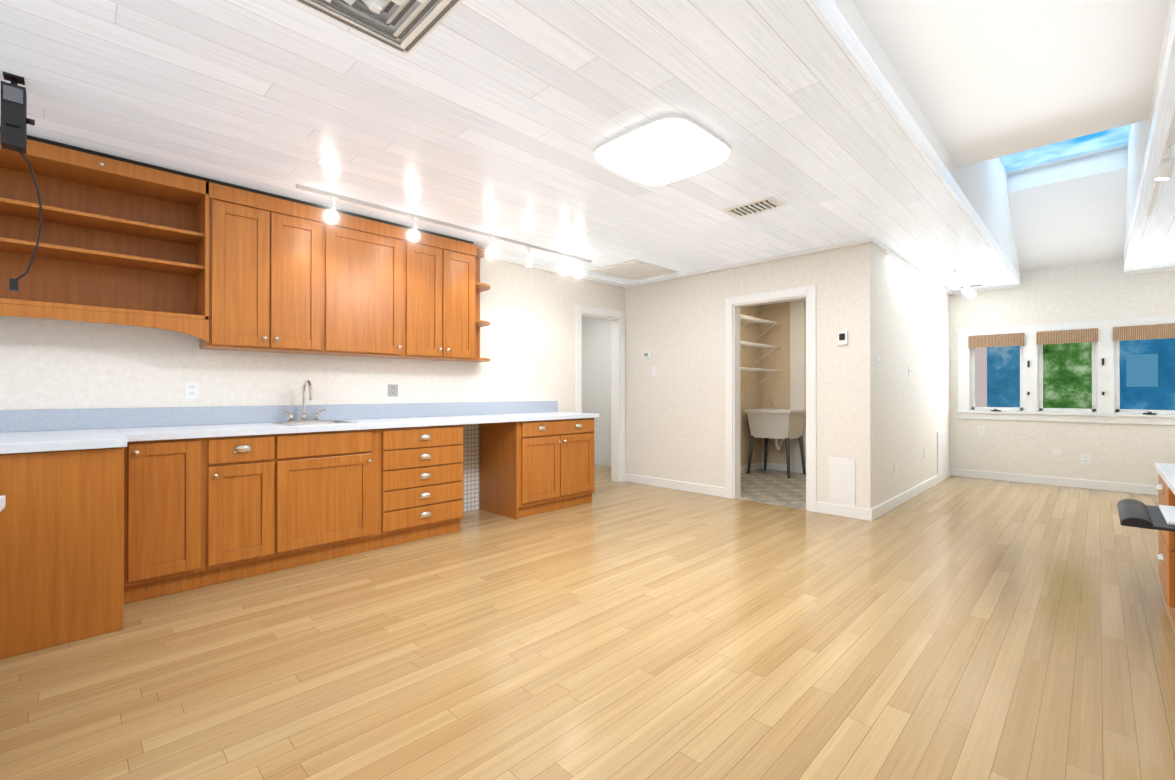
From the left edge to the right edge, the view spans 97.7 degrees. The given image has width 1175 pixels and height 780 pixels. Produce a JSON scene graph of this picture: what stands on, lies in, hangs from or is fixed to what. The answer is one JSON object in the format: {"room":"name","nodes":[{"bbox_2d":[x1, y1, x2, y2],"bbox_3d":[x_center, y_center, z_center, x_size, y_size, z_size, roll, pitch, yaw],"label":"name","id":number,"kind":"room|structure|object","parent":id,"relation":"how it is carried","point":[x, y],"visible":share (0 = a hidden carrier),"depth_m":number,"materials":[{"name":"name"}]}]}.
{"room":"kitchen","nodes":[
{"label":"kitchen","id":0,"kind":"room"},
{"bbox_2d":[0,495,5,511],"bbox_3d":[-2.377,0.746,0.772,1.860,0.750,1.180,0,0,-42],"label":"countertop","id":1,"kind":"structure","parent":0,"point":[2,501],"depth_m":1.79,"materials":[{"name":"laminate"}]},
{"bbox_2d":[0,258,624,412],"bbox_3d":[-2.462,-0.094,3.572,0.120,2.450,8.440,0,0,45],"label":"wall","id":2,"kind":"structure","parent":0,"point":[527,341],"depth_m":3.81,"materials":[{"name":"beige paint"}]},
{"bbox_2d":[185,381,198,398],"bbox_3d":[-2.586,0.000,3.356,0.008,0.115,0.072,0,0,45],"label":"outlet","id":3,"kind":"object","parent":2,"relation":"attached to","point":[191,389],"visible":1,"depth_m":3.35,"materials":[{"name":"white paint"}]},
{"bbox_2d":[192,176,327,354],"bbox_3d":[-2.217,-0.793,3.501,0.327,1.048,0.680,0,0,45],"label":"upper cabinet","id":4,"kind":"object","parent":2,"relation":"attached to","point":[211,264],"depth_m":3.35,"materials":[{"name":"brown wood"}]},
{"bbox_2d":[328,207,407,358],"bbox_3d":[-1.768,-0.792,3.953,0.327,1.048,0.595,0,0,45],"label":"upper cabinet","id":5,"kind":"object","parent":2,"relation":"attached to","point":[368,256],"depth_m":3.85,"materials":[{"name":"brown wood"}]},
{"bbox_2d":[388,384,397,395],"bbox_3d":[-1.634,0.004,4.314,0.008,0.100,0.085,0,0,45],"label":"outlet","id":6,"kind":"object","parent":2,"relation":"attached to","point":[392,390],"visible":1,"depth_m":4.31,"materials":[{"name":"grey plastic"}]},
{"bbox_2d":[408,226,479,361],"bbox_3d":[-1.324,-0.790,4.400,0.327,1.048,0.665,0,0,45],"label":"upper cabinet","id":7,"kind":"object","parent":2,"relation":"attached to","point":[444,270],"depth_m":4.30,"materials":[{"name":"brown wood"}]},
{"bbox_2d":[484,256,624,287],"bbox_3d":[-0.282,-1.294,5.661,0.035,0.035,2.070,0,0,45],"label":"crown molding","id":8,"kind":"structure","parent":2,"relation":"attached to","point":[498,258],"depth_m":5.54,"materials":[{"name":"white paint"}]},
{"bbox_2d":[575,304,624,481],"bbox_3d":[0.122,0.083,6.164,0.150,2.115,0.850,0,0,45],"label":"door frame","id":9,"kind":"structure","parent":2,"relation":"attached to","point":[617,318],"depth_m":6.36,"materials":[{"name":"white paint"}]},
{"bbox_2d":[0,465,1174,779],"bbox_3d":[-0.061,1.181,3.579,7.070,0.100,11.840,0,0,45],"label":"floor","id":10,"kind":"structure","parent":0,"point":[964,629],"depth_m":2.16,"materials":[{"name":"brown wood"}]},
{"bbox_2d":[0,448,127,658],"bbox_3d":[-2.871,0.697,2.397,0.946,0.860,1.000,0,0,45],"label":"base cabinet","id":11,"kind":"object","parent":10,"relation":"on","point":[106,514],"depth_m":2.27,"materials":[{"name":"brown wood"}]},
{"bbox_2d":[0,412,598,455],"bbox_3d":[-1.602,0.251,3.654,0.976,0.040,4.570,0,0,45],"label":"countertop","id":12,"kind":"structure","parent":11,"relation":"on","point":[56,439],"depth_m":3.06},
{"bbox_2d":[282,380,325,421],"bbox_3d":[-2.018,0.078,3.695,0.186,0.306,0.294,0,0,45],"label":"faucet","id":13,"kind":"object","parent":12,"relation":"on","point":[290,415],"depth_m":3.73,"materials":[{"name":"silver metal"}]},
{"bbox_2d":[272,420,356,425],"bbox_3d":[-1.903,0.309,3.580,0.380,0.165,0.440,0,0,45],"label":"sink","id":14,"kind":"object","parent":12,"relation":"in","point":[299,422],"depth_m":3.66,"materials":[{"name":"silver metal"}]},
{"bbox_2d":[128,440,207,602],"bbox_3d":[-2.506,0.699,2.998,0.616,0.860,0.347,0,0,45],"label":"base cabinet","id":15,"kind":"object","parent":10,"relation":"on","point":[168,479],"depth_m":2.80,"materials":[{"name":"brown wood"}]},
{"bbox_2d":[208,432,291,585],"bbox_3d":[-2.233,0.700,3.273,0.616,0.860,0.429,0,0,45],"label":"base cabinet","id":16,"kind":"object","parent":10,"relation":"on","point":[250,477],"depth_m":3.07,"materials":[{"name":"brown wood"}]},
{"bbox_2d":[292,428,379,566],"bbox_3d":[-1.937,0.701,3.570,0.616,0.860,0.703,0,0,45],"label":"base cabinet","id":17,"kind":"object","parent":10,"relation":"on","point":[336,475],"depth_m":3.41,"materials":[{"name":"brown wood"}]},
{"bbox_2d":[380,424,467,547],"bbox_3d":[-1.444,0.703,4.067,0.616,0.860,0.698,0,0,45],"label":"base cabinet","id":18,"kind":"object","parent":10,"relation":"on","point":[424,471],"depth_m":3.84,"materials":[{"name":"brown wood"}]},
{"bbox_2d":[476,416,598,519],"bbox_3d":[-0.478,0.706,5.038,0.616,0.860,0.980,0,0,45],"label":"base cabinet","id":19,"kind":"object","parent":10,"relation":"on","point":[529,467],"depth_m":4.74,"materials":[{"name":"brown wood"}]},
{"bbox_2d":[1117,463,1174,625],"bbox_3d":[1.588,0.762,0.954,0.782,0.720,5.000,0,0,45],"label":"desk","id":20,"kind":"object","parent":10,"relation":"on","point":[1160,517],"visible":1,"depth_m":2.42,"materials":[{"name":"laminate"}]},
{"bbox_2d":[0,0,1174,291],"bbox_3d":[0.570,-1.971,2.963,5.290,1.300,11.840,0,0,45],"label":"ceiling","id":21,"kind":"structure","parent":0,"point":[992,142],"depth_m":2.56,"materials":[{"name":"white wood"}]},
{"bbox_2d":[0,72,42,291],"bbox_3d":[-2.558,-0.874,2.042,0.095,0.900,0.538,0,0,45],"label":"projector","id":22,"kind":"object","parent":21,"relation":"hanging from","point":[15,120],"visible":1,"depth_m":2.16,"materials":[{"name":"black plastic"}]},
{"bbox_2d":[294,0,462,55],"bbox_3d":[-0.710,-1.301,1.722,0.430,0.050,0.430,0,0,45],"label":"ceiling vent","id":23,"kind":"object","parent":21,"relation":"in","point":[407,27],"visible":1,"depth_m":1.81,"materials":[{"name":"white metal"}]},
{"bbox_2d":[296,184,591,277],"bbox_3d":[-0.902,-1.210,4.239,0.099,0.213,2.700,0,0,45],"label":"track light","id":24,"kind":"object","parent":21,"relation":"attached to","point":[330,216],"visible":1,"depth_m":3.94,"materials":[{"name":"grey metal"}]},
{"bbox_2d":[590,259,678,280],"bbox_3d":[0.516,-1.301,5.636,0.640,0.020,0.760,0,0,45],"label":"attic access hatch","id":25,"kind":"object","parent":21,"relation":"attached to","point":[634,270],"visible":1,"depth_m":5.55,"materials":[{"name":"white paint"}]},
{"bbox_2d":[593,113,730,185],"bbox_3d":[0.411,-1.282,2.836,0.616,0.080,0.616,0,0,45],"label":"flush ceiling light","id":26,"kind":"object","parent":21,"relation":"attached to","point":[663,149],"visible":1,"depth_m":2.71,"materials":[{"name":"frosted white plastic"}]},
{"bbox_2d":[722,196,786,217],"bbox_3d":[1.200,-1.310,3.701,0.380,0.016,0.240,0,0,45],"label":"ceiling vent","id":27,"kind":"object","parent":21,"relation":"in","point":[768,203],"visible":1,"depth_m":3.67,"materials":[{"name":"white metal"}]},
{"bbox_2d":[954,270,975,297],"bbox_3d":[4.362,-1.207,5.923,0.092,0.207,0.950,0,0,45],"label":"track light","id":28,"kind":"object","parent":21,"relation":"attached to","point":[968,292],"visible":1,"depth_m":5.96,"materials":[{"name":"white paint"}]},
{"bbox_2d":[959,284,983,287],"bbox_3d":[4.816,-1.305,6.452,0.250,0.008,0.100,0,0,45],"label":"ceiling vent","id":29,"kind":"object","parent":21,"relation":"in","point":[972,285],"visible":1,"depth_m":6.40,"materials":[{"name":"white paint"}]},
{"bbox_2d":[1146,109,1174,217],"bbox_3d":[3.000,-1.220,2.659,0.079,0.204,3.400,0,0,45],"label":"rail","id":30,"kind":"object","parent":21,"relation":"attached to","point":[1166,167],"visible":1,"depth_m":2.72,"materials":[{"name":"white paint"}]},
{"bbox_2d":[582,316,610,466],"bbox_3d":[-0.464,-0.107,6.803,1.600,2.500,2.600,0,0,45],"label":"wall","id":31,"kind":"structure","parent":0,"point":[596,365],"depth_m":7.84,"materials":[{"name":"white paint"}]},
{"bbox_2d":[625,243,874,508],"bbox_3d":[1.506,-0.087,5.494,2.800,2.450,0.120,0,0,45],"label":"wall","id":32,"kind":"structure","parent":0,"point":[675,418],"depth_m":5.53,"materials":[{"name":"beige paint"}]},
{"bbox_2d":[643,351,651,358],"bbox_3d":[0.718,-0.419,6.177,0.120,0.080,0.024,0,0,45],"label":"thermostat","id":33,"kind":"object","parent":32,"relation":"attached to","point":[646,355],"visible":0.98,"depth_m":6.16,"materials":[{"name":"white paint"}]},
{"bbox_2d":[652,367,656,375],"bbox_3d":[0.791,-0.220,6.108,0.072,0.115,0.018,0,0,45],"label":"light switch","id":34,"kind":"object","parent":32,"relation":"attached to","point":[654,371],"visible":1,"depth_m":6.11,"materials":[{"name":"white paint"}]},
{"bbox_2d":[625,473,724,496],"bbox_3d":[0.969,1.090,5.928,1.391,0.100,0.014,0,0,45],"label":"baseboard","id":35,"kind":"structure","parent":32,"relation":"attached to","point":[665,483],"depth_m":5.87,"materials":[{"name":"white paint"}]},
{"bbox_2d":[625,238,867,287],"bbox_3d":[1.446,-1.295,5.445,2.790,0.035,0.039,0,0,45],"label":"crown molding","id":36,"kind":"structure","parent":32,"relation":"attached to","point":[862,241],"depth_m":5.16,"materials":[{"name":"white paint"}]},
{"bbox_2d":[725,285,816,511],"bbox_3d":[1.839,0.079,5.154,0.940,2.115,0.150,0,0,45],"label":"door frame","id":37,"kind":"structure","parent":32,"relation":"attached to","point":[734,305],"depth_m":5.30,"materials":[{"name":"white paint"}]},
{"bbox_2d":[829,457,854,506],"bbox_3d":[2.288,0.825,4.617,0.220,0.420,0.016,0,0,45],"label":"air vent","id":38,"kind":"object","parent":32,"relation":"in","point":[841,481],"visible":1,"depth_m":4.61,"materials":[{"name":"white metal"}]},
{"bbox_2d":[837,331,847,344],"bbox_3d":[2.289,-0.465,4.609,0.080,0.120,0.032,0,0,45],"label":"thermostat","id":39,"kind":"object","parent":32,"relation":"attached to","point":[842,337],"visible":1,"depth_m":4.59,"materials":[{"name":"white paint"}]},
{"bbox_2d":[816,501,868,520],"bbox_3d":[2.288,1.085,4.619,0.445,0.100,0.017,0,0,45],"label":"baseboard","id":40,"kind":"structure","parent":32,"relation":"attached to","point":[821,507],"depth_m":4.60,"materials":[{"name":"white paint"}]},
{"bbox_2d":[736,469,805,509],"bbox_3d":[2.459,1.138,6.022,1.960,0.004,2.180,0,0,45],"label":"floor","id":41,"kind":"structure","parent":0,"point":[774,487],"depth_m":5.92,"materials":[{"name":"beige tile"}]},
{"bbox_2d":[744,398,805,478],"bbox_3d":[2.569,0.624,6.986,0.640,1.036,0.580,0,0,45],"label":"tub","id":42,"kind":"object","parent":41,"relation":"on","point":[785,425],"visible":1,"depth_m":6.84,"materials":[{"name":"white plastic"}]},
{"bbox_2d":[740,299,805,472],"bbox_3d":[2.494,-0.110,6.147,2.080,2.500,2.200,0,0,45],"label":"wall","id":43,"kind":"structure","parent":0,"point":[785,388],"depth_m":7.24,"materials":[{"name":"white paint"}]},
{"bbox_2d":[741,462,760,472],"bbox_3d":[1.806,1.091,6.742,0.017,0.096,2.080,0,0,45],"label":"baseboard","id":44,"kind":"structure","parent":43,"relation":"attached to","point":[754,466],"depth_m":7.27,"materials":[{"name":"white paint"}]},
{"bbox_2d":[740,314,781,385],"bbox_3d":[1.927,-0.498,6.649,0.330,0.891,1.950,0,0,45],"label":"wire shelf","id":45,"kind":"object","parent":43,"relation":"attached to","point":[749,344],"visible":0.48,"depth_m":6.96,"materials":[{"name":"white metal"}]},
{"bbox_2d":[761,462,805,471],"bbox_3d":[3.233,1.091,6.780,1.930,0.096,0.014,0,0,45],"label":"baseboard","id":46,"kind":"structure","parent":43,"relation":"attached to","point":[773,466],"depth_m":7.32,"materials":[{"name":"white paint"}]},
{"bbox_2d":[874,245,949,506],"bbox_3d":[3.697,-0.086,5.797,0.120,2.450,3.400,0,0,45],"label":"wall","id":47,"kind":"structure","parent":0,"point":[912,330],"depth_m":5.34,"materials":[{"name":"beige paint"}]},
{"bbox_2d":[876,356,879,368],"bbox_3d":[2.604,-0.245,4.600,0.018,0.115,0.072,0,0,45],"label":"light switch","id":48,"kind":"object","parent":47,"relation":"attached to","point":[877,362],"visible":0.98,"depth_m":4.59,"materials":[{"name":"white paint"}]},
{"bbox_2d":[908,366,910,376],"bbox_3d":[3.380,-0.192,5.380,0.018,0.115,0.072,0,0,45],"label":"light switch","id":49,"kind":"object","parent":47,"relation":"attached to","point":[909,371],"visible":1,"depth_m":5.37,"materials":[{"name":"white paint"}]},
{"bbox_2d":[869,468,952,520],"bbox_3d":[3.655,1.089,5.656,0.014,0.100,3.414,0,0,45],"label":"baseboard","id":50,"kind":"structure","parent":47,"relation":"attached to","point":[872,514],"depth_m":5.24,"materials":[{"name":"white paint"}]},
{"bbox_2d":[868,237,953,294],"bbox_3d":[3.655,-1.294,5.650,0.043,0.035,3.435,0,0,45],"label":"crown molding","id":51,"kind":"structure","parent":47,"relation":"attached to","point":[885,249],"depth_m":5.22,"materials":[{"name":"white paint"}]},
{"bbox_2d":[937,430,947,474],"bbox_3d":[4.505,0.782,6.513,0.012,0.520,0.600,0,0,45],"label":"air vent","id":52,"kind":"object","parent":47,"relation":"in","point":[942,451],"visible":1,"depth_m":6.47,"materials":[{"name":"white metal"}]},
{"bbox_2d":[950,258,1174,485],"bbox_3d":[5.736,-0.260,6.083,2.370,2.800,0.120,0,0,45],"label":"wall","id":53,"kind":"structure","parent":0,"point":[1108,290],"depth_m":6.08,"materials":[{"name":"beige paint"}]},
{"bbox_2d":[978,426,984,434],"bbox_3d":[5.085,0.522,6.638,0.072,0.115,0.008,0,0,45],"label":"outlet","id":54,"kind":"object","parent":53,"relation":"attached to","point":[981,430],"visible":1,"depth_m":6.63,"materials":[{"name":"white paint"}]},
{"bbox_2d":[954,284,1019,293],"bbox_3d":[5.114,-1.290,6.596,0.670,0.035,0.035,0,0,45],"label":"crown molding","id":55,"kind":"structure","parent":53,"relation":"attached to","point":[1017,285],"depth_m":6.53,"materials":[{"name":"white paint"}]},
{"bbox_2d":[953,468,1157,494],"bbox_3d":[5.639,1.090,6.079,2.190,0.100,0.017,0,0,45],"label":"baseboard","id":56,"kind":"structure","parent":53,"relation":"attached to","point":[1057,481],"depth_m":6.10,"materials":[{"name":"white paint"}]},
{"bbox_2d":[1052,448,1060,455],"bbox_3d":[5.596,0.740,6.130,0.080,0.080,0.006,0,0,45],"label":"outlet","id":57,"kind":"object","parent":53,"relation":"attached to","point":[1056,452],"visible":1,"depth_m":6.13,"materials":[{"name":"white paint"}]},
{"bbox_2d":[957,315,1174,424],"bbox_3d":[5.678,-0.210,6.088,2.120,1.170,0.135,0,0,45],"label":"window","id":58,"kind":"structure","parent":53,"relation":"in","point":[1106,381],"depth_m":6.11,"materials":[{"name":"white paint"}]},
{"bbox_2d":[968,323,1174,347],"bbox_3d":[5.636,-0.627,6.048,1.870,0.155,0.031,0,0,45],"label":"window shade","id":59,"kind":"object","parent":58,"relation":"attached to","point":[1156,331],"visible":0.98,"depth_m":5.99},
{"bbox_2d":[991,358,1155,414],"bbox_3d":[5.636,-0.045,6.042,1.415,0.629,0.040,0,0,45],"label":"lock","id":60,"kind":"object","parent":58,"relation":"attached to","point":[1028,393],"visible":0.98,"depth_m":5.84,"materials":[{"name":"black plastic"}]},
{"bbox_2d":[1080,453,1090,464],"bbox_3d":[5.772,0.800,5.953,0.090,0.120,0.008,0,0,45],"label":"outlet","id":61,"kind":"object","parent":53,"relation":"attached to","point":[1085,458],"visible":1,"depth_m":5.95,"materials":[{"name":"white paint"}]},
{"bbox_2d":[1124,267,1174,275],"bbox_3d":[6.210,-1.294,5.507,0.640,0.035,0.035,0,0,45],"label":"crown molding","id":62,"kind":"structure","parent":53,"relation":"attached to","point":[1167,268],"depth_m":5.58,"materials":[{"name":"white paint"}]},
{"label":"outside","id":63,"kind":"structure","parent":0,"visible":0},
{"bbox_2d":[969,346,1019,410],"bbox_3d":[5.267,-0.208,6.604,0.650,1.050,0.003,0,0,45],"label":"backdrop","id":64,"kind":"structure","parent":63,"point":[997,376],"depth_m":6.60,"materials":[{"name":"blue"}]},
{"bbox_2d":[1043,342,1091,412],"bbox_3d":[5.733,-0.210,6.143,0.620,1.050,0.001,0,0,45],"label":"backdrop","id":65,"kind":"structure","parent":63,"point":[1067,375],"depth_m":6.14,"materials":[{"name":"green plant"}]},
{"bbox_2d":[1119,338,1174,414],"bbox_3d":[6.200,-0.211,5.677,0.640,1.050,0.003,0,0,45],"label":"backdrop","id":66,"kind":"structure","parent":63,"point":[1147,374],"depth_m":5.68,"materials":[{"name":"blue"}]}
]}

